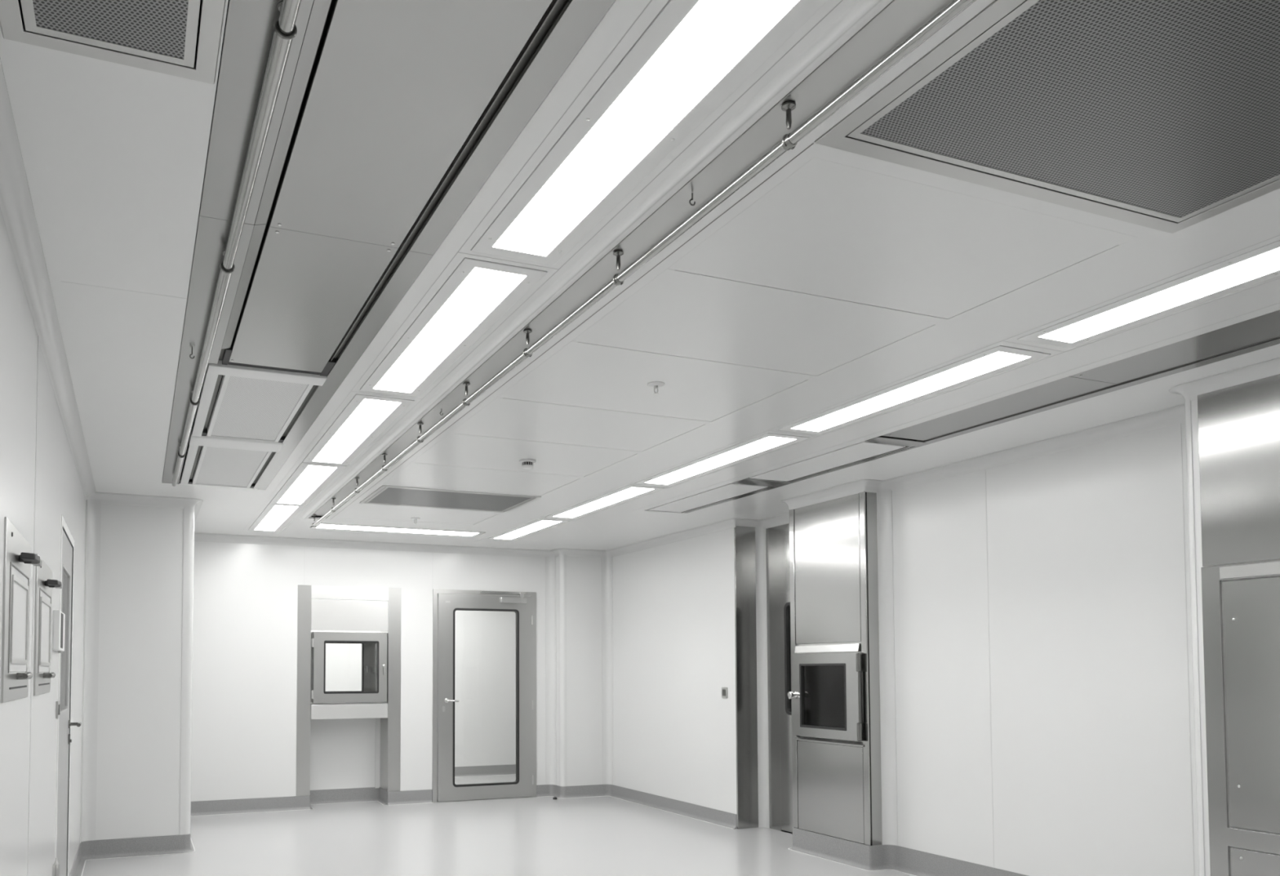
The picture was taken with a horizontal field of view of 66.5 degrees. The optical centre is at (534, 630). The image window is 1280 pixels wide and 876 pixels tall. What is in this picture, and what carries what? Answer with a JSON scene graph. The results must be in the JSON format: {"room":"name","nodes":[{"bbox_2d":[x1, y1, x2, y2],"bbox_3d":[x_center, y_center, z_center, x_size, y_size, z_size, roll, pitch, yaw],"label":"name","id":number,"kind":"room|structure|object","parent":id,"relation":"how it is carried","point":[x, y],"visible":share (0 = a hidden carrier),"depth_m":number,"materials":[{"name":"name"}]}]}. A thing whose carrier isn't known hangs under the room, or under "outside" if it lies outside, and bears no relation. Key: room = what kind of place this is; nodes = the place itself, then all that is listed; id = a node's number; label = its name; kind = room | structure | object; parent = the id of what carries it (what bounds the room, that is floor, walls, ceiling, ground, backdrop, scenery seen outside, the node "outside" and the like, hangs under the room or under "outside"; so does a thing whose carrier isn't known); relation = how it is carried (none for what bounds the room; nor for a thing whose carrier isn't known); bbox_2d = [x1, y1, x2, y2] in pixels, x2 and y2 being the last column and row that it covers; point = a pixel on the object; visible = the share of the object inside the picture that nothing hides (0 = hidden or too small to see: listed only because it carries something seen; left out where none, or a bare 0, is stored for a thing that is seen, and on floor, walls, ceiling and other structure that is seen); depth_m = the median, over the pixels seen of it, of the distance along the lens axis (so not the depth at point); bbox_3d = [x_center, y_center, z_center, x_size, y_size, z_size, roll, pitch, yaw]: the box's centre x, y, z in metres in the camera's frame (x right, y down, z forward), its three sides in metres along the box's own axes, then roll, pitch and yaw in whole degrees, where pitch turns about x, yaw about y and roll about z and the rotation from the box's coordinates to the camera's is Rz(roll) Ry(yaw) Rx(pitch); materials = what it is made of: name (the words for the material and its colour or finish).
{"room":"clean room","nodes":[
{"label":"clean room","id":0,"kind":"room"},
{"bbox_2d":[0,207,85,875],"bbox_3d":[-1.374,0.121,2.280,0.090,2.706,10.330,1,-3,-22],"label":"wall","id":1,"kind":"structure","parent":0,"point":[58,491],"depth_m":3.56,"materials":[{"name":"white paint"}]},
{"bbox_2d":[0,516,41,702],"bbox_3d":[-1.627,-0.046,3.103,0.067,0.535,0.690,1,-3,-22],"label":"station","id":2,"kind":"object","parent":1,"relation":"attached to","point":[17,550],"visible":1,"depth_m":3.02,"materials":[{"name":"grey metal"}]},
{"bbox_2d":[33,553,62,695],"bbox_3d":[-1.991,-0.008,3.986,0.067,0.537,0.700,1,-3,-22],"label":"station","id":3,"kind":"object","parent":1,"relation":"attached to","point":[45,583],"visible":0.99,"depth_m":3.91,"materials":[{"name":"grey metal"}]},
{"bbox_2d":[0,57,96,500],"bbox_3d":[-1.319,-1.186,2.389,0.077,0.080,10.387,1,-3,-22],"label":"trim","id":4,"kind":"structure","parent":1,"relation":"attached to","point":[16,206],"depth_m":3.15,"materials":[{"name":"white"}]},
{"bbox_2d":[52,609,65,653],"bbox_3d":[-2.269,0.009,4.614,0.030,0.194,0.345,1,-3,-22],"label":"gauge","id":5,"kind":"object","parent":1,"relation":"attached to","point":[59,617],"visible":1,"depth_m":4.46,"materials":[{"name":"white paint"}]},
{"bbox_2d":[54,515,81,875],"bbox_3d":[-2.575,0.521,5.281,0.147,2.160,1.050,1,-3,-22],"label":"door","id":6,"kind":"structure","parent":1,"relation":"in","point":[64,740],"depth_m":5.38,"materials":[{"name":"white paint"}]},
{"bbox_2d":[95,503,183,839],"bbox_3d":[-2.983,0.333,7.324,0.645,2.706,0.090,1,-3,-22],"label":"wall","id":7,"kind":"structure","parent":0,"point":[139,715],"depth_m":7.28,"materials":[{"name":"white paint"}]},
{"bbox_2d":[80,498,101,843],"bbox_3d":[-3.291,0.328,7.117,0.064,2.700,0.167,-1,-3,23],"label":"trim","id":8,"kind":"structure","parent":7,"relation":"attached to","point":[93,508],"depth_m":7.13,"materials":[{"name":"white"}]},
{"bbox_2d":[89,492,199,508],"bbox_3d":[-2.950,-0.980,7.318,0.776,0.080,0.086,1,-3,-22],"label":"trim","id":9,"kind":"structure","parent":7,"relation":"attached to","point":[105,498],"depth_m":7.32,"materials":[{"name":"white"}]},
{"bbox_2d":[179,506,194,835],"bbox_3d":[-2.676,0.340,7.439,0.080,2.700,0.080,1,-3,-22],"label":"trim","id":10,"kind":"structure","parent":7,"relation":"attached to","point":[188,512],"depth_m":7.41,"materials":[{"name":"white"}]},
{"bbox_2d":[161,0,335,516],"bbox_3d":[0.859,-1.366,4.326,5.755,0.040,12.630,1,-3,-22],"label":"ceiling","id":11,"kind":"structure","parent":0,"point":[333,2],"depth_m":2.89,"materials":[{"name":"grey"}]},
{"bbox_2d":[191,541,546,801],"bbox_3d":[-1.606,0.442,10.010,3.730,2.706,0.090,1,-3,-22],"label":"wall","id":12,"kind":"structure","parent":0,"point":[244,695],"depth_m":9.58,"materials":[{"name":"white paint"}]},
{"bbox_2d":[69,795,310,875],"bbox_3d":[-3.003,1.637,7.751,1.056,0.135,3.950,0,-2,7],"label":"baseboard","id":13,"kind":"structure","parent":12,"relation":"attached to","point":[171,844],"depth_m":7.32,"materials":[{"name":"grey plastic"}]},
{"bbox_2d":[309,786,432,808],"bbox_3d":[-1.718,1.724,10.025,1.259,0.145,0.387,1,-3,-22],"label":"baseboard","id":14,"kind":"structure","parent":12,"relation":"attached to","point":[371,793],"depth_m":10.07,"materials":[{"name":"grey plastic"}]},
{"bbox_2d":[194,533,551,557],"bbox_3d":[-1.580,-0.871,9.996,3.843,0.080,0.077,1,-3,-22],"label":"trim","id":15,"kind":"structure","parent":12,"relation":"attached to","point":[202,537],"depth_m":9.94,"materials":[{"name":"white"}]},
{"bbox_2d":[432,588,536,802],"bbox_3d":[-0.536,0.691,10.399,1.176,2.238,0.187,1,-3,-22],"label":"door","id":16,"kind":"structure","parent":12,"relation":"in","point":[446,602],"depth_m":10.36,"materials":[{"name":"grey metal"}]},
{"bbox_2d":[545,555,556,785],"bbox_3d":[0.185,0.469,10.670,0.156,2.700,0.058,-1,-3,23],"label":"trim","id":17,"kind":"structure","parent":12,"relation":"attached to","point":[550,561],"depth_m":10.67,"materials":[{"name":"white"}]},
{"bbox_2d":[310,599,515,766],"bbox_3d":[-1.371,0.488,11.052,5.420,2.700,3.100,1,-3,-22],"label":"wall","id":18,"kind":"structure","parent":0,"point":[485,641],"depth_m":12.71,"materials":[{"name":"white"}]},
{"bbox_2d":[454,764,515,777],"bbox_3d":[-1.857,1.821,12.180,5.300,0.130,0.042,1,-3,-22],"label":"baseboard","id":19,"kind":"structure","parent":18,"relation":"attached to","point":[493,770],"depth_m":12.69,"materials":[{"name":"grey plastic"}]},
{"bbox_2d":[82,774,913,875],"bbox_3d":[1.231,1.665,5.743,7.900,0.100,15.400,1,-3,-22],"label":"floor","id":20,"kind":"structure","parent":0,"point":[606,835],"depth_m":7.67,"materials":[{"name":"grey plastic"}]},
{"bbox_2d":[296,584,400,804],"bbox_3d":[-2.012,0.682,10.149,1.058,2.238,0.794,1,-3,-22],"label":"box","id":21,"kind":"object","parent":20,"relation":"on","point":[344,740],"visible":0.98,"depth_m":9.97,"materials":[{"name":"grey metal"}]},
{"bbox_2d":[787,491,882,845],"bbox_3d":[2.394,0.325,7.216,0.726,2.695,0.848,1,-3,-22],"label":"box","id":22,"kind":"object","parent":20,"relation":"on","point":[834,695],"visible":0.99,"depth_m":7.02,"materials":[{"name":"silver metal"}]},
{"bbox_2d":[1197,373,1279,875],"bbox_3d":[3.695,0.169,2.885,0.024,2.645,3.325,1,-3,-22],"label":"tall cabinet","id":23,"kind":"object","parent":20,"relation":"on","point":[1239,424],"visible":1,"depth_m":4.27,"materials":[{"name":"grey metal"}]},
{"bbox_2d":[555,556,559,785],"bbox_3d":[0.291,0.463,10.602,0.090,2.706,0.120,1,-3,-22],"label":"wall","id":24,"kind":"structure","parent":0,"point":[557,557],"depth_m":10.59,"materials":[{"name":"white"}]},
{"bbox_2d":[566,555,602,786],"bbox_3d":[0.525,0.465,10.639,0.470,2.706,0.090,1,-3,-22],"label":"wall","id":25,"kind":"structure","parent":0,"point":[584,574],"depth_m":10.60,"materials":[{"name":"white paint"}]},
{"bbox_2d":[558,554,567,786],"bbox_3d":[0.303,0.463,10.529,0.065,2.700,0.065,1,-3,-22],"label":"trim","id":26,"kind":"structure","parent":25,"relation":"attached to","point":[562,557],"depth_m":10.51,"materials":[{"name":"white"}]},
{"bbox_2d":[560,548,608,557],"bbox_3d":[0.540,-0.848,10.626,0.602,0.080,0.086,1,-3,-22],"label":"trim","id":27,"kind":"structure","parent":25,"relation":"attached to","point":[569,552],"depth_m":10.63,"materials":[{"name":"white"}]},
{"bbox_2d":[601,555,613,785],"bbox_3d":[0.809,0.469,10.679,0.156,2.700,0.058,-1,-3,23],"label":"trim","id":28,"kind":"structure","parent":25,"relation":"attached to","point":[606,561],"depth_m":10.68,"materials":[{"name":"white"}]},
{"bbox_2d":[0,0,1279,550],"bbox_3d":[0.859,-1.159,4.317,5.755,0.026,12.630,1,-3,-22],"label":"ceiling","id":29,"kind":"structure","parent":0,"point":[114,154],"depth_m":3.49,"materials":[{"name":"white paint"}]},
{"bbox_2d":[0,0,225,84],"bbox_3d":[-0.766,-1.276,1.735,0.418,0.059,0.788,1,-3,-22],"label":"ceiling vent","id":30,"kind":"object","parent":29,"relation":"in","point":[159,36],"visible":1,"depth_m":1.99,"materials":[{"name":"grey metal"}]},
{"bbox_2d":[180,444,198,484],"bbox_3d":[-2.238,-1.069,6.252,0.050,0.023,1.278,1,-3,-22],"label":"rail","id":31,"kind":"object","parent":29,"relation":"attached to","point":[192,450],"visible":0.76,"depth_m":6.17,"materials":[{"name":"white paint"}]},
{"bbox_2d":[162,215,231,484],"bbox_3d":[-1.749,-1.126,4.830,0.110,0.013,4.322,1,-3,-22],"label":"strip","id":32,"kind":"object","parent":29,"relation":"attached to","point":[212,234],"visible":0.74,"depth_m":3.62,"materials":[{"name":"grey metal"}]},
{"bbox_2d":[191,368,217,436],"bbox_3d":[-1.667,-1.128,4.868,0.050,0.023,1.249,1,-3,-22],"label":"rail","id":33,"kind":"object","parent":29,"relation":"attached to","point":[210,380],"visible":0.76,"depth_m":4.77,"materials":[{"name":"white metal"}]},
{"bbox_2d":[208,222,253,364],"bbox_3d":[-1.123,-1.182,3.515,0.044,0.013,1.412,1,-3,-22],"label":"strip","id":34,"kind":"object","parent":29,"relation":"attached to","point":[247,229],"visible":0.64,"depth_m":3.38,"materials":[{"name":"grey metal"}]},
{"bbox_2d":[191,445,271,488],"bbox_3d":[-2.005,-1.072,6.339,0.392,0.032,1.245,1,-3,-22],"label":"ceiling panel","id":35,"kind":"object","parent":29,"relation":"attached to","point":[215,466],"visible":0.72,"depth_m":6.28,"materials":[{"name":"white paint"}]},
{"bbox_2d":[188,428,283,452],"bbox_3d":[-1.743,-1.104,5.639,0.507,0.050,0.230,1,-3,-22],"label":"bar","id":36,"kind":"object","parent":29,"relation":"attached to","point":[205,441],"visible":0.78,"depth_m":5.60,"materials":[{"name":"white paint"}]},
{"bbox_2d":[172,0,301,486],"bbox_3d":[-0.860,-1.173,2.791,0.048,0.068,8.320,1,-3,-23],"label":"ceiling pipe","id":37,"kind":"object","parent":29,"relation":"hanging from","point":[285,28],"visible":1,"depth_m":2.46,"materials":[{"name":"silver metal"}]},
{"bbox_2d":[199,0,313,224],"bbox_3d":[-0.080,-1.294,0.844,0.154,0.013,4.320,1,-3,-22],"label":"strip","id":38,"kind":"object","parent":29,"relation":"attached to","point":[249,30],"visible":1,"depth_m":2.24,"materials":[{"name":"grey metal"}]},
{"bbox_2d":[206,375,313,442],"bbox_3d":[-1.434,-1.130,4.955,0.392,0.032,1.222,1,-3,-22],"label":"ceiling panel","id":39,"kind":"object","parent":29,"relation":"attached to","point":[244,408],"visible":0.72,"depth_m":4.89,"materials":[{"name":"white paint"}]},
{"bbox_2d":[206,360,326,386],"bbox_3d":[-1.195,-1.160,4.322,0.505,0.050,0.119,1,-3,-22],"label":"bar","id":40,"kind":"object","parent":29,"relation":"attached to","point":[219,368],"visible":0.55,"depth_m":4.30,"materials":[{"name":"white paint"}]},
{"bbox_2d":[221,0,331,349],"bbox_3d":[-0.222,-1.271,1.434,0.033,0.016,5.520,1,-3,-22],"label":"folded lip","id":41,"kind":"object","parent":29,"relation":"attached to","point":[320,8],"visible":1,"depth_m":2.44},
{"bbox_2d":[248,503,305,531],"bbox_3d":[-2.264,-1.014,8.419,0.286,0.095,1.564,1,-3,-22],"label":"ceiling light","id":42,"kind":"object","parent":29,"relation":"attached to","point":[274,517],"visible":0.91,"depth_m":8.31,"materials":[{"name":"white paint"}]},
{"bbox_2d":[269,462,346,506],"bbox_3d":[-1.657,-1.075,6.948,0.286,0.095,1.609,1,-3,-22],"label":"ceiling light","id":43,"kind":"object","parent":29,"relation":"attached to","point":[308,480],"visible":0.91,"depth_m":6.82,"materials":[{"name":"white paint"}]},
{"bbox_2d":[277,465,336,504],"bbox_3d":[-1.657,-1.034,6.946,0.180,0.010,1.503,1,-3,-22],"label":"diffuser","id":44,"kind":"object","parent":43,"relation":"attached to","point":[309,479],"depth_m":6.85,"materials":[{"name":"white plastic"}]},
{"bbox_2d":[228,224,398,372],"bbox_3d":[-0.871,-1.181,3.594,0.394,0.017,1.368,1,-3,-22],"label":"ceiling panel","id":45,"kind":"object","parent":29,"relation":"attached to","point":[306,291],"visible":1,"depth_m":3.42,"materials":[{"name":"grey metal"}]},
{"bbox_2d":[255,248,433,489],"bbox_3d":[-1.185,-1.117,5.062,0.079,0.013,4.322,1,-3,-22],"label":"strip","id":46,"kind":"object","parent":29,"relation":"attached to","point":[411,264],"visible":0.94,"depth_m":3.93,"materials":[{"name":"grey metal"}]},
{"bbox_2d":[302,394,414,465],"bbox_3d":[-1.031,-1.139,5.431,0.286,0.095,1.614,1,-3,-22],"label":"ceiling light","id":47,"kind":"object","parent":29,"relation":"attached to","point":[365,417],"visible":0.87,"depth_m":5.28,"materials":[{"name":"white paint"}]},
{"bbox_2d":[311,515,484,537],"bbox_3d":[-1.279,-0.987,9.111,1.590,0.095,0.320,1,-3,-22],"label":"ceiling light","id":48,"kind":"object","parent":29,"relation":"attached to","point":[322,526],"visible":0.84,"depth_m":9.09,"materials":[{"name":"white paint"}]},
{"bbox_2d":[315,524,478,536],"bbox_3d":[-1.279,-0.945,9.110,1.508,0.010,0.238,1,-3,-22],"label":"diffuser","id":49,"kind":"object","parent":48,"relation":"attached to","point":[336,526],"depth_m":9.09,"materials":[{"name":"white plastic"}]},
{"bbox_2d":[269,0,552,248],"bbox_3d":[0.214,-1.291,0.966,0.394,0.017,4.320,1,-3,-22],"label":"ceiling panel","id":50,"kind":"object","parent":29,"relation":"attached to","point":[397,88],"visible":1,"depth_m":2.27,"materials":[{"name":"grey metal"}]},
{"bbox_2d":[340,503,500,524],"bbox_3d":[-0.984,-0.996,8.221,1.216,0.030,0.739,1,-3,-22],"label":"ceiling panel","id":51,"kind":"object","parent":29,"relation":"attached to","point":[358,510],"visible":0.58,"depth_m":8.21,"materials":[{"name":"white"}]},
{"bbox_2d":[330,0,559,360],"bbox_3d":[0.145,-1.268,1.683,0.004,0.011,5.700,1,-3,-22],"label":"rail","id":52,"kind":"object","parent":29,"relation":"attached to","point":[554,3],"visible":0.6,"depth_m":2.48,"materials":[{"name":"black metal"}]},
{"bbox_2d":[360,484,541,512],"bbox_3d":[-0.667,-1.037,7.498,1.228,0.059,0.778,1,-3,-22],"label":"ceiling vent","id":53,"kind":"object","parent":29,"relation":"in","point":[384,495],"visible":0.79,"depth_m":7.49,"materials":[{"name":"grey metal"}]},
{"bbox_2d":[360,257,546,396],"bbox_3d":[-0.393,-1.204,3.886,0.286,0.095,1.579,1,-3,-22],"label":"ceiling light","id":54,"kind":"object","parent":29,"relation":"attached to","point":[477,293],"visible":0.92,"depth_m":3.67,"materials":[{"name":"white paint"}]},
{"bbox_2d":[382,462,583,495],"bbox_3d":[-0.373,-1.059,6.741,1.216,0.030,0.764,1,-3,-22],"label":"ceiling panel","id":55,"kind":"object","parent":29,"relation":"attached to","point":[414,474],"visible":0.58,"depth_m":6.71,"materials":[{"name":"white"}]},
{"bbox_2d":[408,0,615,254],"bbox_3d":[0.464,-1.286,1.069,0.079,0.013,4.320,1,-3,-22],"label":"strip","id":56,"kind":"object","parent":29,"relation":"attached to","point":[578,19],"visible":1,"depth_m":2.29,"materials":[{"name":"grey"}]},
{"bbox_2d":[411,433,641,476],"bbox_3d":[-0.070,-1.090,6.007,1.216,0.030,0.824,1,-3,-22],"label":"ceiling panel","id":57,"kind":"object","parent":29,"relation":"attached to","point":[454,449],"visible":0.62,"depth_m":5.95,"materials":[{"name":"white"}]},
{"bbox_2d":[487,519,568,540],"bbox_3d":[-0.087,-0.988,9.133,0.289,0.095,1.364,1,-3,-22],"label":"ceiling light","id":58,"kind":"object","parent":29,"relation":"attached to","point":[539,525],"visible":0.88,"depth_m":9.05,"materials":[{"name":"white paint"}]},
{"bbox_2d":[333,142,813,517],"bbox_3d":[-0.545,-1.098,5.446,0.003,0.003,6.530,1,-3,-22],"label":"trim","id":59,"kind":"structure","parent":29,"relation":"attached to","point":[812,143],"depth_m":3.30,"materials":[{"name":"silver metal"}]},
{"bbox_2d":[449,397,711,451],"bbox_3d":[0.233,-1.120,5.275,1.216,0.030,0.759,1,-3,-22],"label":"ceiling panel","id":60,"kind":"object","parent":29,"relation":"attached to","point":[504,418],"visible":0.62,"depth_m":5.23,"materials":[{"name":"white"}]},
{"bbox_2d":[301,0,884,519],"bbox_3d":[-0.161,-1.156,3.912,0.050,0.010,9.660,1,-3,-22],"label":"trim","id":61,"kind":"structure","parent":29,"relation":"attached to","point":[860,10],"depth_m":2.63,"materials":[{"name":"white metal"}]},
{"bbox_2d":[545,484,663,519],"bbox_3d":[0.513,-1.049,7.680,0.289,0.095,1.539,1,-3,-22],"label":"ceiling light","id":62,"kind":"object","parent":29,"relation":"attached to","point":[624,494],"visible":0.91,"depth_m":7.57,"materials":[{"name":"white paint"}]},
{"bbox_2d":[308,0,952,519],"bbox_3d":[0.002,-1.179,3.818,0.148,0.032,9.960,1,-3,-22],"label":"channel","id":63,"kind":"object","parent":29,"relation":"attached to","point":[900,19],"visible":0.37,"depth_m":2.65,"materials":[{"name":"grey metal"}]},
{"bbox_2d":[311,0,976,527],"bbox_3d":[-0.050,-1.131,3.877,0.039,0.105,9.712,1,-3,-23],"label":"ceiling pipe","id":64,"kind":"object","parent":63,"relation":"hanging from","point":[789,140],"visible":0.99,"depth_m":2.51,"materials":[{"name":"silver metal"}]},
{"bbox_2d":[471,0,827,265],"bbox_3d":[0.235,-1.268,2.364,0.286,0.095,1.594,1,-3,-22],"label":"ceiling light","id":65,"kind":"object","parent":29,"relation":"attached to","point":[694,54],"visible":0.98,"depth_m":2.29,"materials":[{"name":"white paint"}]},
{"bbox_2d":[497,341,817,421],"bbox_3d":[0.542,-1.152,4.524,1.216,0.030,0.864,1,-3,-22],"label":"ceiling panel","id":66,"kind":"object","parent":29,"relation":"attached to","point":[584,375],"visible":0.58,"depth_m":4.46,"materials":[{"name":"white"}]},
{"bbox_2d":[635,432,809,486],"bbox_3d":[1.134,-1.112,6.175,0.289,0.095,1.559,1,-3,-22],"label":"ceiling light","id":67,"kind":"object","parent":29,"relation":"attached to","point":[766,442],"visible":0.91,"depth_m":6.03,"materials":[{"name":"white paint"}]},
{"bbox_2d":[571,269,947,375],"bbox_3d":[0.852,-1.184,3.774,1.216,0.030,0.759,1,-3,-22],"label":"ceiling panel","id":68,"kind":"object","parent":29,"relation":"attached to","point":[677,313],"visible":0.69,"depth_m":3.72,"materials":[{"name":"white metal"}]},
{"bbox_2d":[685,446,919,513],"bbox_3d":[1.769,-1.044,6.941,0.029,0.013,2.608,1,-3,-22],"label":"strip","id":69,"kind":"object","parent":29,"relation":"attached to","point":[912,447],"visible":0.7,"depth_m":6.62,"materials":[{"name":"grey metal"}]},
{"bbox_2d":[666,157,1137,318],"bbox_3d":[1.140,-1.213,3.077,1.216,0.030,0.749,1,-3,-22],"label":"ceiling panel","id":70,"kind":"object","parent":29,"relation":"attached to","point":[830,229],"visible":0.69,"depth_m":3.00,"materials":[{"name":"white metal"}]},
{"bbox_2d":[777,345,1050,434],"bbox_3d":[1.747,-1.175,4.690,0.289,0.095,1.484,1,-3,-22],"label":"ceiling light","id":71,"kind":"object","parent":29,"relation":"attached to","point":[995,360],"visible":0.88,"depth_m":4.53,"materials":[{"name":"white paint"}]},
{"bbox_2d":[814,0,1279,233],"bbox_3d":[1.567,-1.266,2.067,1.331,0.059,1.323,1,-3,-22],"label":"ceiling vent","id":72,"kind":"object","parent":29,"relation":"in","point":[1162,115],"visible":0.94,"depth_m":2.28,"materials":[{"name":"grey metal"}]},
{"bbox_2d":[915,337,1279,446],"bbox_3d":[3.356,-1.208,3.054,0.061,0.013,5.790,1,-3,-22],"label":"strip","id":73,"kind":"object","parent":29,"relation":"attached to","point":[1274,341],"visible":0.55,"depth_m":4.54,"materials":[{"name":"grey metal"}]},
{"bbox_2d":[1017,240,1279,348],"bbox_3d":[2.367,-1.238,3.189,0.289,0.095,1.594,1,-3,-22],"label":"ceiling light","id":74,"kind":"object","parent":29,"relation":"attached to","point":[1260,264],"visible":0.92,"depth_m":3.44,"materials":[{"name":"white paint"}]},
{"bbox_2d":[612,528,737,820],"bbox_3d":[1.344,0.419,9.572,0.090,2.706,2.370,1,-3,-22],"label":"wall","id":75,"kind":"structure","parent":0,"point":[674,731],"depth_m":9.36,"materials":[{"name":"white paint"}]},
{"bbox_2d":[536,784,737,828],"bbox_3d":[1.133,1.716,9.689,0.687,0.125,2.778,2,-3,-38],"label":"baseboard","id":76,"kind":"structure","parent":75,"relation":"attached to","point":[715,816],"depth_m":9.93,"materials":[{"name":"grey plastic"}]},
{"bbox_2d":[605,518,734,556],"bbox_3d":[1.273,-0.892,9.599,0.077,0.080,2.480,1,-3,-22],"label":"trim","id":77,"kind":"structure","parent":75,"relation":"attached to","point":[727,524],"depth_m":9.41,"materials":[{"name":"white"}]},
{"bbox_2d":[733,525,758,829],"bbox_3d":[1.855,0.396,8.489,0.215,2.660,0.019,1,-3,-22],"label":"door","id":78,"kind":"structure","parent":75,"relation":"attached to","point":[744,559],"depth_m":8.48,"materials":[{"name":"grey metal"}]},
{"bbox_2d":[755,526,769,827],"bbox_3d":[2.005,0.378,8.528,0.129,2.700,0.045,-1,-3,23],"label":"trim","id":79,"kind":"structure","parent":75,"relation":"attached to","point":[760,532],"depth_m":8.52,"materials":[{"name":"white metal"}]},
{"bbox_2d":[766,523,790,830],"bbox_3d":[2.241,0.358,8.131,0.090,2.706,0.820,1,-3,-22],"label":"panel","id":80,"kind":"object","parent":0,"point":[778,575],"visible":0.3,"depth_m":8.40,"materials":[{"name":"silver metal"}]},
{"bbox_2d":[777,590,792,833],"bbox_3d":[2.257,0.681,8.051,0.092,2.056,0.655,1,-3,-22],"label":"door","id":81,"kind":"structure","parent":80,"relation":"attached to","point":[784,640],"depth_m":8.25,"materials":[{"name":"silver metal"}]},
{"bbox_2d":[892,422,1198,875],"bbox_3d":[2.963,0.257,5.727,0.090,2.706,2.200,1,-3,-22],"label":"wall","id":82,"kind":"structure","parent":0,"point":[1090,768],"depth_m":5.57,"materials":[{"name":"white paint"}]},
{"bbox_2d":[780,479,884,510],"bbox_3d":[2.307,-0.992,7.236,0.483,0.080,0.984,1,-3,-22],"label":"trim","id":83,"kind":"structure","parent":82,"relation":"attached to","point":[856,486],"depth_m":7.03,"materials":[{"name":"white metal"}]},
{"bbox_2d":[876,488,897,845],"bbox_3d":[2.463,0.304,6.761,0.130,2.700,0.045,-1,-3,23],"label":"trim","id":84,"kind":"structure","parent":82,"relation":"attached to","point":[884,498],"depth_m":6.75,"materials":[{"name":"white metal"}]},
{"bbox_2d":[787,826,1027,875],"bbox_3d":[2.649,1.542,6.032,0.222,0.165,3.222,1,-3,-22],"label":"baseboard","id":85,"kind":"structure","parent":82,"relation":"attached to","point":[913,862],"depth_m":6.68,"materials":[{"name":"grey plastic"}]},
{"bbox_2d":[884,404,1185,491],"bbox_3d":[2.893,-1.054,5.753,0.077,0.080,2.313,1,-3,-22],"label":"trim","id":86,"kind":"structure","parent":82,"relation":"attached to","point":[1174,415],"depth_m":5.60,"materials":[{"name":"white metal"}]},
{"bbox_2d":[1180,422,1194,875],"bbox_3d":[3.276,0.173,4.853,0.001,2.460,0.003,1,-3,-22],"label":"trim","id":87,"kind":"structure","parent":82,"relation":"attached to","point":[1180,422],"depth_m":4.86,"materials":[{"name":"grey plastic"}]},
{"bbox_2d":[1191,400,1279,875],"bbox_3d":[4.148,0.098,1.940,0.090,2.706,5.490,1,-3,-22],"label":"frame","id":88,"kind":"structure","parent":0,"point":[1193,403],"depth_m":4.45,"materials":[{"name":"white metal"}]},
{"bbox_2d":[1168,356,1279,401],"bbox_3d":[4.208,-1.208,2.079,0.403,0.080,5.597,1,-3,-22],"label":"trim","id":89,"kind":"structure","parent":88,"relation":"attached to","point":[1191,389],"depth_m":4.33,"materials":[{"name":"white metal"}]},
{"bbox_3d":[2.696,-1.191,4.200,0.430,0.006,8.410,1,-3,-22],"label":"ceiling","id":90,"kind":"structure","parent":0,"visible":0},
{"bbox_2d":[648,482,768,512],"bbox_3d":[1.308,-1.025,7.490,0.313,0.021,1.210,1,-3,-22],"label":"filter","id":91,"kind":"object","parent":90,"relation":"attached to","point":[731,490],"visible":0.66,"depth_m":7.42,"materials":[{"name":"white paint"}]},
{"bbox_2d":[749,440,906,481],"bbox_3d":[1.839,-1.079,6.204,0.313,0.021,1.135,1,-3,-22],"label":"filter","id":92,"kind":"object","parent":90,"relation":"attached to","point":[863,450],"visible":0.73,"depth_m":6.13,"materials":[{"name":"white paint"}]},
{"bbox_2d":[864,435,925,446],"bbox_3d":[2.092,-1.116,5.615,0.357,0.050,0.106,1,-3,-22],"label":"bar","id":93,"kind":"object","parent":90,"relation":"attached to","point":[881,439],"visible":0.52,"depth_m":5.59,"materials":[{"name":"silver metal"}]},
{"bbox_2d":[881,376,1115,440],"bbox_3d":[2.328,-1.128,4.983,0.311,0.017,1.191,1,-3,-22],"label":"ceiling panel","id":94,"kind":"object","parent":90,"relation":"attached to","point":[1068,387],"visible":0.87,"depth_m":4.90,"materials":[{"name":"grey metal"}]},
{"bbox_2d":[921,336,1279,440],"bbox_3d":[3.323,-1.221,3.031,0.012,0.024,5.770,1,-3,-22],"label":"rail","id":95,"kind":"object","parent":90,"relation":"attached to","point":[1277,336],"visible":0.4,"depth_m":4.51,"materials":[{"name":"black metal"}]},
{"bbox_2d":[1070,310,1279,383],"bbox_3d":[2.846,-1.181,3.728,0.311,0.017,1.523,1,-3,-22],"label":"ceiling panel","id":96,"kind":"object","parent":90,"relation":"attached to","point":[1266,326],"visible":0.91,"depth_m":4.01,"materials":[{"name":"grey metal"}]},
{"bbox_3d":[3.209,0.207,4.515,0.240,2.706,0.090,1,-3,-22],"label":"wall","id":97,"kind":"structure","parent":0,"visible":0},
{"bbox_2d":[1184,397,1204,875],"bbox_3d":[3.068,0.208,4.486,0.047,2.700,0.047,1,-3,-22],"label":"trim","id":98,"kind":"structure","parent":97,"relation":"attached to","point":[1187,402],"depth_m":4.48,"materials":[{"name":"white metal"}]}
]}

